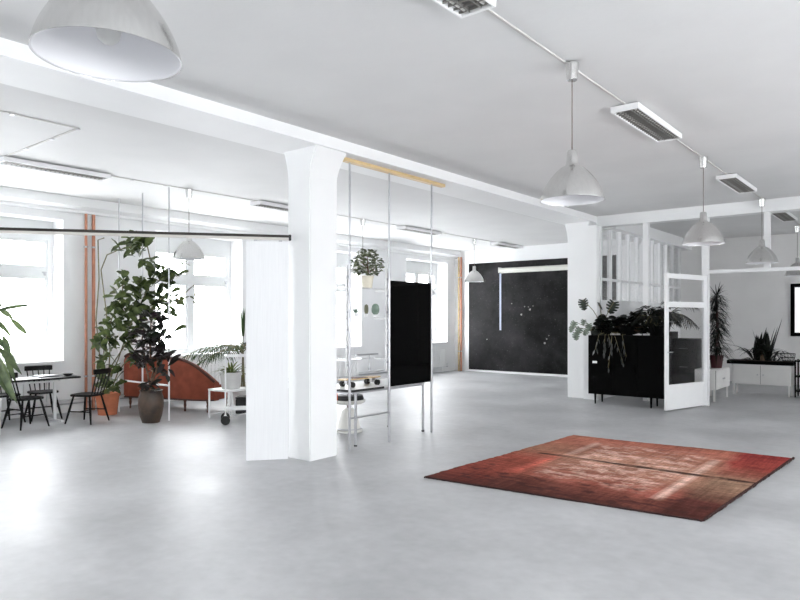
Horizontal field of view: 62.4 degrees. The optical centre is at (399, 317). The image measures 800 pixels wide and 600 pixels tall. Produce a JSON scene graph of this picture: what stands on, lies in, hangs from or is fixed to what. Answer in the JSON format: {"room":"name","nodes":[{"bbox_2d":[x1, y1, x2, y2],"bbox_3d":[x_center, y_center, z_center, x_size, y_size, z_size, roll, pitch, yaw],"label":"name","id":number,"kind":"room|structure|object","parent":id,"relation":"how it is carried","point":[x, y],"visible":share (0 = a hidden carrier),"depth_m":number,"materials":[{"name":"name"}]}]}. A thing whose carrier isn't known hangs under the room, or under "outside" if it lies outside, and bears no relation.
{"room":"design studio","nodes":[
{"label":"design studio","id":0,"kind":"room"},
{"bbox_2d":[0,204,454,412],"bbox_3d":[-4.786,-0.225,13.470,0.800,3.750,23.500,0,0,39],"label":"wall","id":1,"kind":"structure","parent":0,"point":[368,332],"depth_m":12.31,"materials":[{"name":"white paint"}]},
{"bbox_2d":[0,216,64,364],"bbox_3d":[-6.668,-0.465,10.838,0.550,2.490,2.040,0,0,39],"label":"window","id":2,"kind":"structure","parent":1,"relation":"in","point":[45,272],"depth_m":11.55,"materials":[{"name":"white paint"}]},
{"bbox_2d":[84,214,87,409],"bbox_3d":[-5.582,-0.100,11.734,0.072,3.500,0.070,0,0,39],"label":"pipe","id":3,"kind":"object","parent":1,"relation":"attached to","point":[85,246],"visible":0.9,"depth_m":11.72,"materials":[{"name":"orange metal"}]},
{"bbox_2d":[91,215,95,409],"bbox_3d":[-5.497,-0.100,11.838,0.072,3.500,0.070,0,0,39],"label":"pipe","id":4,"kind":"object","parent":1,"relation":"attached to","point":[93,247],"visible":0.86,"depth_m":11.81,"materials":[{"name":"orange metal"}]},
{"bbox_2d":[156,237,240,356],"bbox_3d":[-4.269,-0.465,13.798,0.550,2.490,2.060,0,0,39],"label":"window","id":5,"kind":"structure","parent":1,"relation":"in","point":[210,247],"depth_m":14.04,"materials":[{"name":"white paint"}]},
{"bbox_2d":[1,367,454,419],"bbox_3d":[-4.969,1.600,12.589,0.025,0.100,21.300,0,0,39],"label":"baseboard","id":6,"kind":"structure","parent":1,"relation":"attached to","point":[134,402],"depth_m":11.72,"materials":[{"name":"white paint"}]},
{"bbox_2d":[0,186,459,258],"bbox_3d":[-4.894,-1.975,12.527,0.220,0.250,21.300,0,0,39],"label":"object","id":7,"kind":"structure","parent":1,"relation":"attached to","point":[8,196],"depth_m":12.90,"materials":[{"name":"paint"}]},
{"bbox_2d":[23,364,447,408],"bbox_3d":[-4.998,1.465,12.548,0.028,0.098,20.600,0,0,39],"label":"pipe","id":8,"kind":"object","parent":1,"relation":"attached to","point":[446,364],"visible":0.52,"depth_m":12.29,"materials":[{"name":"white metal"}]},
{"bbox_2d":[337,253,363,348],"bbox_3d":[-1.820,-0.465,16.820,0.550,2.490,2.040,0,0,39],"label":"window","id":9,"kind":"structure","parent":1,"relation":"in","point":[342,259],"depth_m":17.46,"materials":[{"name":"white paint"}]},
{"bbox_2d":[406,260,448,343],"bbox_3d":[0.671,-0.465,19.892,0.550,2.490,2.050,0,0,39],"label":"window","id":10,"kind":"structure","parent":1,"relation":"in","point":[415,268],"depth_m":20.47,"materials":[{"name":"white paint"}]},
{"bbox_2d":[232,384,245,404],"bbox_3d":[-2.997,1.470,12.600,0.440,0.360,0.440,0,0,39],"label":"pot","id":11,"kind":"object","parent":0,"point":[235,394],"depth_m":12.44,"materials":[{"name":"white ceramic"}]},
{"bbox_2d":[0,0,799,250],"bbox_3d":[1.157,-2.200,8.653,16.300,0.200,23.500,0,0,39],"label":"ceiling","id":12,"kind":"structure","parent":0,"point":[472,97],"depth_m":6.62,"materials":[{"name":"paint"}]},
{"bbox_2d":[0,156,110,180],"bbox_3d":[-4.759,-2.058,9.136,0.276,0.060,1.420,0,0,39],"label":"ceiling light","id":13,"kind":"object","parent":12,"relation":"attached to","point":[5,160],"visible":1,"depth_m":9.06,"materials":[{"name":"white paint"}]},
{"bbox_2d":[28,0,181,81],"bbox_3d":[-1.076,-1.526,2.436,0.518,1.125,0.518,0,0,39],"label":"pendant lamp","id":14,"kind":"object","parent":12,"relation":"hanging from","point":[113,40],"visible":1,"depth_m":2.48,"materials":[{"name":"metal"}]},
{"bbox_2d":[172,189,204,259],"bbox_3d":[-3.434,-1.526,10.739,0.518,1.125,0.518,0,0,39],"label":"pendant lamp","id":15,"kind":"object","parent":12,"relation":"hanging from","point":[188,249],"visible":0.87,"depth_m":10.61,"materials":[{"name":"white metal"}]},
{"bbox_2d":[0,110,492,241],"bbox_3d":[-1.717,-2.090,11.207,2.118,0.020,19.250,0,0,39],"label":"duct","id":16,"kind":"object","parent":12,"relation":"attached to","point":[9,113],"visible":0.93,"depth_m":8.15,"materials":[{"name":"grey metal"}]},
{"bbox_2d":[250,201,287,211],"bbox_3d":[-2.146,-2.058,12.360,0.276,0.060,1.420,0,0,39],"label":"ceiling light","id":17,"kind":"object","parent":12,"relation":"attached to","point":[264,204],"visible":0.49,"depth_m":12.01,"materials":[{"name":"white paint"}]},
{"bbox_2d":[0,37,641,241],"bbox_3d":[-0.287,-2.035,8.793,0.660,0.130,21.300,0,0,39],"label":"ceiling beam","id":18,"kind":"structure","parent":12,"relation":"attached to","point":[20,67],"depth_m":6.75,"materials":[{"name":"paint"}]},
{"bbox_2d":[351,219,373,272],"bbox_3d":[-0.789,-1.526,14.002,0.518,1.125,0.518,0,0,39],"label":"pendant lamp","id":19,"kind":"object","parent":12,"relation":"hanging from","point":[362,221],"visible":0.31,"depth_m":13.91,"materials":[{"name":"white metal"}]},
{"bbox_2d":[396,226,441,234],"bbox_3d":[0.467,-2.058,15.584,0.276,0.060,1.420,0,0,39],"label":"ceiling light","id":20,"kind":"object","parent":12,"relation":"attached to","point":[404,228],"visible":0.99,"depth_m":15.47,"materials":[{"name":"white paint"}]},
{"bbox_2d":[432,0,495,18],"bbox_3d":[0.075,-2.058,3.840,0.276,0.060,1.420,0,0,39],"label":"ceiling light","id":21,"kind":"object","parent":12,"relation":"attached to","point":[460,8],"visible":1,"depth_m":4.32,"materials":[{"name":"white paint"}]},
{"bbox_2d":[448,0,485,10],"bbox_3d":[0.075,-2.077,3.840,0.240,0.018,1.370,0,0,39],"label":"louver","id":22,"kind":"object","parent":21,"relation":"on","point":[466,2],"depth_m":4.33,"materials":[{"name":"silver metal"}]},
{"bbox_2d":[465,239,483,281],"bbox_3d":[1.971,-1.526,17.518,0.518,1.125,0.518,0,0,39],"label":"pendant lamp","id":23,"kind":"object","parent":12,"relation":"hanging from","point":[473,276],"visible":1,"depth_m":17.39,"materials":[{"name":"white metal"}]},
{"bbox_2d":[490,242,523,248],"bbox_3d":[3.049,-2.058,18.768,0.276,0.060,1.420,0,0,39],"label":"ceiling light","id":24,"kind":"object","parent":12,"relation":"attached to","point":[500,244],"visible":1,"depth_m":18.64,"materials":[{"name":"white paint"}]},
{"bbox_2d":[540,61,604,205],"bbox_3d":[1.413,-1.526,5.420,0.518,1.125,0.518,0,0,39],"label":"pendant lamp","id":25,"kind":"object","parent":12,"relation":"hanging from","point":[572,184],"visible":1,"depth_m":5.32,"materials":[{"name":"white metal"}]},
{"bbox_2d":[486,9,761,198],"bbox_3d":[1.076,-2.094,5.075,0.020,0.011,17.040,0,0,39],"label":"duct","id":26,"kind":"object","parent":12,"relation":"attached to","point":[497,16],"visible":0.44,"depth_m":5.33,"materials":[{"name":"white metal"}]},
{"bbox_2d":[610,102,681,142],"bbox_3d":[2.638,-2.058,7.002,0.276,0.060,1.420,0,0,39],"label":"ceiling light","id":27,"kind":"object","parent":12,"relation":"attached to","point":[635,114],"visible":1,"depth_m":6.88,"materials":[{"name":"white paint"}]},
{"bbox_2d":[602,225,691,250],"bbox_3d":[6.076,-1.975,15.864,0.300,0.250,5.500,0,0,39],"label":"beam","id":28,"kind":"structure","parent":12,"relation":"attached to","point":[658,236],"depth_m":15.62,"materials":[{"name":"paint"}]},
{"bbox_2d":[597,196,799,227],"bbox_3d":[7.493,-1.990,11.015,8.630,0.220,0.250,0,0,39],"label":"beam","id":29,"kind":"structure","parent":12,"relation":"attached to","point":[786,204],"depth_m":12.38,"materials":[{"name":"paint"}]},
{"bbox_2d":[682,156,724,245],"bbox_3d":[3.944,-1.526,8.582,0.518,1.125,0.518,0,0,39],"label":"pendant lamp","id":30,"kind":"object","parent":12,"relation":"hanging from","point":[702,233],"visible":1,"depth_m":8.48,"materials":[{"name":"white metal"}]},
{"bbox_2d":[716,173,756,193],"bbox_3d":[5.188,-2.058,10.148,0.276,0.060,1.420,0,0,39],"label":"ceiling light","id":31,"kind":"object","parent":12,"relation":"attached to","point":[735,182],"visible":1,"depth_m":10.02,"materials":[{"name":"white paint"}]},
{"bbox_2d":[745,198,778,263],"bbox_3d":[6.353,-1.526,11.585,0.518,1.125,0.518,0,0,39],"label":"pendant lamp","id":32,"kind":"object","parent":12,"relation":"hanging from","point":[761,254],"visible":1,"depth_m":11.47,"materials":[{"name":"white metal"}]},
{"bbox_2d":[771,212,797,221],"bbox_3d":[7.738,-2.058,13.294,0.276,0.060,1.420,0,0,39],"label":"ceiling light","id":33,"kind":"object","parent":12,"relation":"attached to","point":[783,216],"visible":0.88,"depth_m":13.28,"materials":[{"name":"white paint"}]},
{"bbox_2d":[784,226,799,275],"bbox_3d":[9.061,-1.526,15.053,0.518,1.125,0.518,0,0,39],"label":"pendant lamp","id":34,"kind":"object","parent":12,"relation":"hanging from","point":[797,228],"visible":0.79,"depth_m":15.01,"materials":[{"name":"white metal"}]},
{"bbox_2d":[0,370,799,599],"bbox_3d":[1.157,1.710,8.653,16.300,0.120,23.500,0,0,39],"label":"floor","id":35,"kind":"structure","parent":0,"point":[123,507],"depth_m":5.54,"materials":[{"name":"concrete"}]},
{"bbox_2d":[0,386,25,421],"bbox_3d":[-6.261,1.224,10.372,0.543,0.858,0.474,0,0,31],"label":"wooden chair","id":36,"kind":"object","parent":35,"relation":"on","point":[2,395],"visible":0.47,"depth_m":10.43,"materials":[{"name":"black wood"}]},
{"bbox_2d":[0,303,32,429],"bbox_3d":[-5.655,0.696,9.294,1.187,1.907,0.703,0,0,-9],"label":"dracaena","id":37,"kind":"object","parent":35,"relation":"on","point":[5,380],"visible":1,"depth_m":9.17,"materials":[{"name":"green plant"}]},
{"bbox_2d":[0,399,1,429],"bbox_3d":[-5.788,1.400,9.250,0.360,0.500,0.360,0,0,39],"label":"pot","id":38,"kind":"object","parent":37,"relation":"on","point":[0,399],"depth_m":9.30,"materials":[{"name":"white paint"}]},
{"bbox_2d":[1,372,49,430],"bbox_3d":[-5.665,1.224,9.928,0.474,0.858,0.543,0,0,27],"label":"wooden chair","id":39,"kind":"object","parent":35,"relation":"on","point":[28,398],"visible":0.68,"depth_m":9.87,"materials":[{"name":"black wood"}]},
{"bbox_2d":[0,376,51,415],"bbox_3d":[-6.432,1.310,10.646,0.080,0.680,1.540,0,0,39],"label":"radiator","id":40,"kind":"object","parent":35,"relation":"on","point":[23,388],"visible":0.29,"depth_m":10.93,"materials":[{"name":"white metal"}]},
{"bbox_2d":[0,374,80,421],"bbox_3d":[-5.941,1.292,10.107,0.600,0.715,1.820,0,0,39],"label":"dining table","id":41,"kind":"object","parent":35,"relation":"on","point":[60,377],"visible":0.87,"depth_m":10.50,"materials":[{"name":"black wood"}]},
{"bbox_2d":[32,374,58,377],"bbox_3d":[-5.652,0.923,10.528,0.220,0.022,0.320,0,0,31],"label":"paper","id":42,"kind":"object","parent":41,"relation":"on","point":[47,375],"visible":1,"depth_m":10.47,"materials":[{"name":"white paper"}]},
{"bbox_2d":[24,365,62,421],"bbox_3d":[-5.877,1.224,10.846,0.474,0.858,0.543,0,0,-43],"label":"wooden chair","id":43,"kind":"object","parent":35,"relation":"on","point":[49,391],"visible":0.77,"depth_m":10.88,"materials":[{"name":"black wood"}]},
{"bbox_2d":[64,368,110,424],"bbox_3d":[-4.911,1.224,10.439,0.543,0.858,0.474,0,0,11],"label":"wooden chair","id":44,"kind":"object","parent":35,"relation":"on","point":[105,370],"visible":1,"depth_m":10.33,"materials":[{"name":"black wood"}]},
{"bbox_2d":[118,187,169,420],"bbox_3d":[-4.325,-0.225,11.101,1.608,3.750,0.040,0,0,39],"label":"shelf","id":45,"kind":"object","parent":35,"relation":"on","point":[142,292],"visible":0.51,"depth_m":10.60,"materials":[{"name":"white metal"}]},
{"bbox_2d":[90,230,198,415],"bbox_3d":[-4.288,0.074,11.045,1.993,3.152,0.782,0,0,6],"label":"climbing plant","id":46,"kind":"object","parent":35,"relation":"on","point":[111,395],"visible":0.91,"depth_m":10.98,"materials":[{"name":"green plant"}]},
{"bbox_2d":[126,308,181,423],"bbox_3d":[-3.880,0.746,10.391,0.926,1.808,0.571,0,0,4],"label":"rubber plant","id":47,"kind":"object","parent":35,"relation":"on","point":[150,401],"visible":1,"depth_m":10.31,"materials":[{"name":"green plant"}]},
{"bbox_2d":[124,353,227,412],"bbox_3d":[-4.065,1.141,12.040,1.948,1.018,0.664,0,0,20],"label":"sofa","id":48,"kind":"object","parent":35,"relation":"on","point":[190,382],"visible":0.53,"depth_m":11.65,"materials":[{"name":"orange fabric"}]},
{"bbox_2d":[176,363,235,400],"bbox_3d":[-4.032,1.310,13.605,0.080,0.680,1.560,0,0,39],"label":"radiator","id":49,"kind":"object","parent":35,"relation":"on","point":[209,369],"visible":0.25,"depth_m":13.77,"materials":[{"name":"white paint"}]},
{"bbox_2d":[183,308,245,404],"bbox_3d":[-3.109,0.725,12.579,1.905,1.850,1.676,0,0,39],"label":"palm","id":50,"kind":"object","parent":35,"relation":"on","point":[233,348],"visible":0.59,"depth_m":12.55,"materials":[{"name":"plant"}]},
{"bbox_2d":[208,387,245,417],"bbox_3d":[-2.814,1.407,10.932,0.500,0.485,0.500,0,0,34],"label":"side table","id":51,"kind":"object","parent":35,"relation":"on","point":[220,389],"visible":0.65,"depth_m":10.86,"materials":[{"name":"white paint"}]},
{"bbox_2d":[213,362,245,388],"bbox_3d":[-2.783,0.941,10.900,0.562,0.447,0.710,0,0,39],"label":"potted plant","id":52,"kind":"object","parent":51,"relation":"on","point":[233,378],"visible":0.9,"depth_m":10.80,"materials":[{"name":"green plant"}]},
{"bbox_2d":[221,354,245,424],"bbox_3d":[-2.497,1.115,10.418,0.640,1.070,0.412,0,0,-15],"label":"trolley","id":53,"kind":"object","parent":35,"relation":"on","point":[225,417],"visible":0.52,"depth_m":10.21,"materials":[{"name":"white metal"}]},
{"bbox_2d":[226,406,245,410],"bbox_3d":[-2.497,1.420,10.418,0.500,0.020,0.360,0,0,-15],"label":"shelf","id":54,"kind":"object","parent":53,"relation":"attached to","point":[228,408],"depth_m":10.28,"materials":[{"name":"white paint"}]},
{"bbox_2d":[235,395,245,413],"bbox_3d":[-2.666,1.505,11.480,0.340,0.290,0.300,0,0,1],"label":"storage box","id":55,"kind":"object","parent":35,"relation":"on","point":[241,399],"visible":0.44,"depth_m":11.34,"materials":[{"name":"black plastic"}]},
{"bbox_2d":[284,145,345,460],"bbox_3d":[-1.008,-0.160,7.863,0.557,3.620,0.507,0,0,39],"label":"column","id":56,"kind":"structure","parent":35,"relation":"on","point":[313,171],"depth_m":7.71,"materials":[{"name":"paint"}]},
{"bbox_2d":[0,227,290,240],"bbox_3d":[-2.891,-0.935,7.341,3.322,0.068,0.064,0,0,-13],"label":"sliding rail","id":57,"kind":"object","parent":56,"relation":"attached to","point":[8,230],"visible":1,"depth_m":7.33,"materials":[{"name":"metal"}]},
{"bbox_2d":[246,240,287,460],"bbox_3d":[-1.538,0.367,7.643,0.475,2.541,0.046,0,0,-13],"label":"divider","id":58,"kind":"object","parent":57,"relation":"hanging from","point":[266,261],"visible":1,"depth_m":7.62,"materials":[{"name":"white paint"}]},
{"bbox_2d":[337,355,358,376],"bbox_3d":[-1.583,1.310,16.627,0.080,0.680,1.540,0,0,39],"label":"radiator","id":59,"kind":"object","parent":35,"relation":"on","point":[354,359],"visible":0.36,"depth_m":16.98,"materials":[{"name":"white metal"}]},
{"bbox_2d":[337,393,364,433],"bbox_3d":[-0.763,1.170,9.595,0.525,0.960,0.480,0,0,-9],"label":"stool","id":60,"kind":"object","parent":35,"relation":"on","point":[342,399],"visible":0.56,"depth_m":9.46,"materials":[{"name":"white plastic"}]},
{"bbox_2d":[338,393,363,400],"bbox_3d":[-0.741,1.151,9.599,0.430,0.093,0.430,0,0,-9],"label":"cushion","id":61,"kind":"object","parent":60,"relation":"on","point":[341,397],"depth_m":9.44,"materials":[{"name":"black fabric"}]},
{"bbox_2d":[337,378,424,446],"bbox_3d":[-0.389,1.282,9.220,0.745,0.735,1.645,0,0,39],"label":"desk","id":62,"kind":"object","parent":35,"relation":"on","point":[360,386],"visible":0.56,"depth_m":8.81,"materials":[{"name":"white paint"}]},
{"bbox_2d":[338,376,380,387],"bbox_3d":[-0.541,0.858,8.909,0.234,0.114,0.740,0,0,41],"label":"skateboard","id":63,"kind":"object","parent":62,"relation":"on","point":[368,379],"visible":0.98,"depth_m":8.88,"materials":[{"name":"brown wood"}]},
{"bbox_2d":[337,157,444,450],"bbox_3d":[-0.108,-0.160,8.989,0.290,3.619,2.110,0,0,39],"label":"shelf","id":64,"kind":"object","parent":35,"relation":"on","point":[408,318],"visible":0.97,"depth_m":8.98,"materials":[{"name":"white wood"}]},
{"bbox_2d":[352,307,359,316],"bbox_3d":[-0.572,-0.075,8.463,0.126,0.119,0.142,0,0,32],"label":"cactus","id":65,"kind":"object","parent":64,"relation":"on","point":[355,313],"visible":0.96,"depth_m":8.44,"materials":[{"name":"white ceramic"}]},
{"bbox_2d":[355,353,377,369],"bbox_3d":[-0.446,0.590,8.883,0.028,0.220,0.440,0,0,39],"label":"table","id":66,"kind":"object","parent":64,"relation":"attached to","point":[369,354],"visible":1,"depth_m":8.92,"materials":[{"name":"grey metal"}]},
{"bbox_2d":[364,304,368,316],"bbox_3d":[-0.440,-0.099,8.621,0.060,0.165,0.059,0,0,39],"label":"cactus","id":67,"kind":"object","parent":64,"relation":"on","point":[366,314],"visible":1,"depth_m":8.60,"materials":[{"name":"green plant"}]},
{"bbox_2d":[351,248,384,287],"bbox_3d":[-0.426,-0.649,8.629,0.476,0.515,0.465,0,0,-20],"label":"potted tree","id":68,"kind":"object","parent":64,"relation":"on","point":[367,281],"visible":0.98,"depth_m":8.59,"materials":[{"name":"green plant"}]},
{"bbox_2d":[371,304,378,316],"bbox_3d":[-0.326,-0.103,8.761,0.102,0.175,0.102,0,0,39],"label":"cactus","id":69,"kind":"object","parent":64,"relation":"on","point":[375,308],"visible":1,"depth_m":8.73,"materials":[{"name":"green plant"}]},
{"bbox_2d":[433,350,445,371],"bbox_3d":[0.908,1.310,19.700,0.080,0.680,1.550,0,0,39],"label":"radiator","id":70,"kind":"object","parent":35,"relation":"on","point":[439,356],"visible":0.48,"depth_m":20.00,"materials":[{"name":"white metal"}]},
{"bbox_2d":[458,257,459,370],"bbox_3d":[1.838,-0.125,20.625,0.072,3.550,0.070,0,0,39],"label":"pipe","id":71,"kind":"object","parent":35,"relation":"on","point":[458,257],"visible":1,"depth_m":20.60,"materials":[{"name":"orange metal"}]},
{"bbox_2d":[565,221,596,397],"bbox_3d":[3.813,-0.160,13.810,0.557,3.620,0.517,0,0,39],"label":"column","id":72,"kind":"structure","parent":35,"relation":"on","point":[574,230],"depth_m":13.64,"materials":[{"name":"paint"}]},
{"bbox_2d":[583,225,599,399],"bbox_3d":[3.895,-0.110,13.420,0.280,3.520,0.155,0,0,39],"label":"wall pier","id":73,"kind":"object","parent":35,"relation":"on","point":[591,234],"visible":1,"depth_m":13.37,"materials":[{"name":"paint"}]},
{"bbox_2d":[424,435,794,521],"bbox_3d":[2.424,1.641,7.261,2.657,0.049,3.592,0,0,42],"label":"rug","id":74,"kind":"object","parent":35,"relation":"on","point":[693,483],"visible":1,"depth_m":6.90,"materials":[{"name":"fabric"}]},
{"bbox_2d":[588,335,671,407],"bbox_3d":[4.325,0.990,12.481,1.420,1.320,0.482,0,0,39],"label":"cabinet","id":75,"kind":"object","parent":35,"relation":"on","point":[642,373],"visible":1,"depth_m":12.26,"materials":[{"name":"paint"}]},
{"bbox_2d":[569,319,597,340],"bbox_3d":[3.543,0.224,12.647,0.672,0.417,0.217,0,0,-26],"label":"leaf plant","id":76,"kind":"object","parent":75,"relation":"on","point":[573,324],"visible":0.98,"depth_m":12.57,"materials":[{"name":"green plant"}]},
{"bbox_2d":[578,298,621,334],"bbox_3d":[3.975,0.080,12.833,1.081,0.940,0.266,0,0,-5],"label":"monstera","id":77,"kind":"object","parent":75,"relation":"on","point":[584,303],"visible":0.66,"depth_m":12.77,"materials":[{"name":"green plant"}]},
{"bbox_2d":[598,325,609,332],"bbox_3d":[3.940,0.229,12.833,0.260,0.200,0.260,0,0,39],"label":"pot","id":78,"kind":"object","parent":77,"relation":"on","point":[603,326],"depth_m":12.73,"materials":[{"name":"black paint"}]},
{"bbox_2d":[592,330,625,372],"bbox_3d":[4.020,0.642,12.559,0.634,0.806,0.442,0,0,26],"label":"trailing plant","id":79,"kind":"object","parent":75,"relation":"on","point":[606,332],"visible":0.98,"depth_m":12.46,"materials":[{"name":"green plant"}]},
{"bbox_2d":[592,311,659,334],"bbox_3d":[4.433,0.097,12.739,1.469,0.465,0.699,0,0,-1],"label":"leafy plant","id":80,"kind":"object","parent":75,"relation":"on","point":[623,319],"visible":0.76,"depth_m":12.73,"materials":[{"name":"green plant"}]},
{"bbox_2d":[631,305,682,335],"bbox_3d":[4.743,0.045,12.174,0.912,0.567,0.919,0,0,39],"label":"leafy plant","id":81,"kind":"object","parent":75,"relation":"on","point":[654,320],"visible":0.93,"depth_m":12.08,"materials":[{"name":"green plant"}]},
{"bbox_2d":[648,326,663,335],"bbox_3d":[4.732,0.239,12.190,0.280,0.180,0.280,0,0,39],"label":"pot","id":82,"kind":"object","parent":81,"relation":"on","point":[658,332],"depth_m":12.09,"materials":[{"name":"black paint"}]},
{"bbox_2d":[642,331,677,383],"bbox_3d":[5.566,0.970,14.155,0.620,1.360,0.498,0,0,39],"label":"cabinet","id":83,"kind":"object","parent":35,"relation":"on","point":[674,334],"visible":0.07,"depth_m":13.85,"materials":[{"name":"paint"}]},
{"bbox_2d":[634,301,698,331],"bbox_3d":[5.664,-0.031,14.082,1.365,0.640,1.491,0,0,39],"label":"areca palm","id":84,"kind":"object","parent":83,"relation":"on","point":[689,320],"visible":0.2,"depth_m":13.93,"materials":[{"name":"green plant"}]},
{"bbox_2d":[673,338,701,383],"bbox_3d":[6.018,1.040,13.824,0.460,1.220,0.542,0,0,39],"label":"drawer unit","id":85,"kind":"object","parent":35,"relation":"on","point":[686,351],"visible":0.62,"depth_m":13.63,"materials":[{"name":"black paint"}]},
{"bbox_2d":[695,366,729,401],"bbox_3d":[6.398,1.335,13.479,0.425,0.630,1.100,0,0,39],"label":"base cabinet","id":86,"kind":"object","parent":35,"relation":"on","point":[719,377],"visible":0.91,"depth_m":13.15,"materials":[{"name":"white wood"}]},
{"bbox_2d":[699,284,735,367],"bbox_3d":[6.466,0.128,13.488,0.812,1.782,0.855,0,0,16],"label":"dracaena","id":87,"kind":"object","parent":86,"relation":"on","point":[716,360],"visible":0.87,"depth_m":13.41,"materials":[{"name":"plant"}]},
{"bbox_2d":[710,355,723,367],"bbox_3d":[6.467,0.888,13.488,0.280,0.260,0.280,0,0,39],"label":"pot","id":88,"kind":"object","parent":87,"relation":"on","point":[712,359],"depth_m":13.40,"materials":[{"name":"red ceramic"}]},
{"bbox_2d":[643,212,799,405],"bbox_3d":[7.841,-0.115,10.713,7.710,3.530,0.080,0,0,39],"label":"door frame","id":89,"kind":"structure","parent":35,"relation":"on","point":[706,271],"depth_m":12.35,"materials":[{"name":"white paint"}]},
{"bbox_2d":[664,273,706,410],"bbox_3d":[5.195,0.415,11.931,1.352,2.410,0.087,0,0,-37],"label":"door","id":90,"kind":"structure","parent":89,"relation":"attached to","point":[684,395],"depth_m":11.89,"materials":[{"name":"white paint"}]},
{"bbox_2d":[732,364,793,397],"bbox_3d":[7.767,1.323,14.155,1.120,0.655,0.425,0,0,39],"label":"base cabinet","id":91,"kind":"object","parent":35,"relation":"on","point":[775,375],"visible":0.93,"depth_m":13.97,"materials":[{"name":"white wood"}]},
{"bbox_2d":[727,359,793,365],"bbox_3d":[7.752,0.951,14.184,1.260,0.084,0.380,0,0,39],"label":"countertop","id":92,"kind":"structure","parent":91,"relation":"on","point":[733,361],"depth_m":14.05,"materials":[{"name":"black paint"}]},
{"bbox_2d":[730,320,794,364],"bbox_3d":[7.714,0.509,14.218,1.325,1.045,0.963,0,0,20],"label":"spiky plant","id":93,"kind":"object","parent":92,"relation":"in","point":[763,348],"visible":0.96,"depth_m":14.07,"materials":[{"name":"green plant"}]},
{"bbox_2d":[780,353,795,361],"bbox_3d":[8.135,0.826,13.847,0.290,0.165,0.290,0,0,39],"label":"wire basket","id":94,"kind":"object","parent":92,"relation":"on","point":[782,357],"visible":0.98,"depth_m":13.87,"materials":[{"name":"black metal"}]},
{"bbox_2d":[794,359,799,397],"bbox_3d":[8.637,1.260,13.601,0.830,0.780,0.410,0,0,39],"label":"metal rack","id":95,"kind":"object","parent":35,"relation":"on","point":[797,390],"visible":1,"depth_m":13.70,"materials":[{"name":"black metal"}]},
{"bbox_2d":[455,239,662,374],"bbox_3d":[4.295,-0.225,18.972,6.380,3.750,0.315,0,0,39],"label":"wall","id":96,"kind":"structure","parent":0,"point":[532,337],"depth_m":19.36,"materials":[{"name":"black paint"}]},
{"bbox_2d":[460,257,461,370],"bbox_3d":[1.910,-0.125,20.619,0.072,3.550,0.070,0,0,39],"label":"pipe","id":97,"kind":"object","parent":96,"relation":"attached to","point":[460,257],"visible":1,"depth_m":20.59,"materials":[{"name":"orange metal"}]},
{"bbox_2d":[499,273,500,329],"bbox_3d":[3.012,-0.485,19.803,0.056,1.700,0.012,0,0,39],"label":"strip","id":98,"kind":"object","parent":96,"relation":"attached to","point":[500,273],"visible":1,"depth_m":19.79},
{"bbox_2d":[455,368,567,376],"bbox_3d":[4.184,1.623,18.859,6.350,0.055,0.030,0,0,39],"label":"baseboard","id":99,"kind":"structure","parent":96,"relation":"attached to","point":[558,375],"depth_m":19.47,"materials":[{"name":"white paint"}]},
{"bbox_2d":[498,265,567,272],"bbox_3d":[3.992,-1.420,18.916,2.620,0.170,0.160,0,0,39],"label":"projection screen","id":100,"kind":"object","parent":96,"relation":"attached to","point":[550,267],"visible":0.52,"depth_m":18.97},
{"bbox_2d":[600,227,679,398],"bbox_3d":[5.725,-0.100,15.479,0.090,3.500,5.340,0,0,39],"label":"wall partition","id":101,"kind":"structure","parent":0,"point":[626,306],"depth_m":15.00,"materials":[{"name":"white paint"}]},
{"bbox_2d":[668,247,680,337],"bbox_3d":[7.204,-0.225,17.653,0.200,3.750,1.300,0,0,39],"label":"wall","id":102,"kind":"structure","parent":0,"point":[668,247],"depth_m":17.68,"materials":[{"name":"white paint"}]},
{"bbox_2d":[681,233,799,380],"bbox_3d":[11.134,-0.225,15.498,8.620,3.750,0.300,0,0,39],"label":"wall","id":103,"kind":"structure","parent":0,"point":[759,301],"depth_m":17.08,"materials":[{"name":"grey paint"}]},
{"bbox_2d":[790,284,799,335],"bbox_3d":[10.184,-0.200,16.041,1.200,1.300,0.049,0,0,39],"label":"wall screen","id":104,"kind":"object","parent":103,"relation":"attached to","point":[794,288],"visible":1,"depth_m":16.34,"materials":[{"name":"black paint"}]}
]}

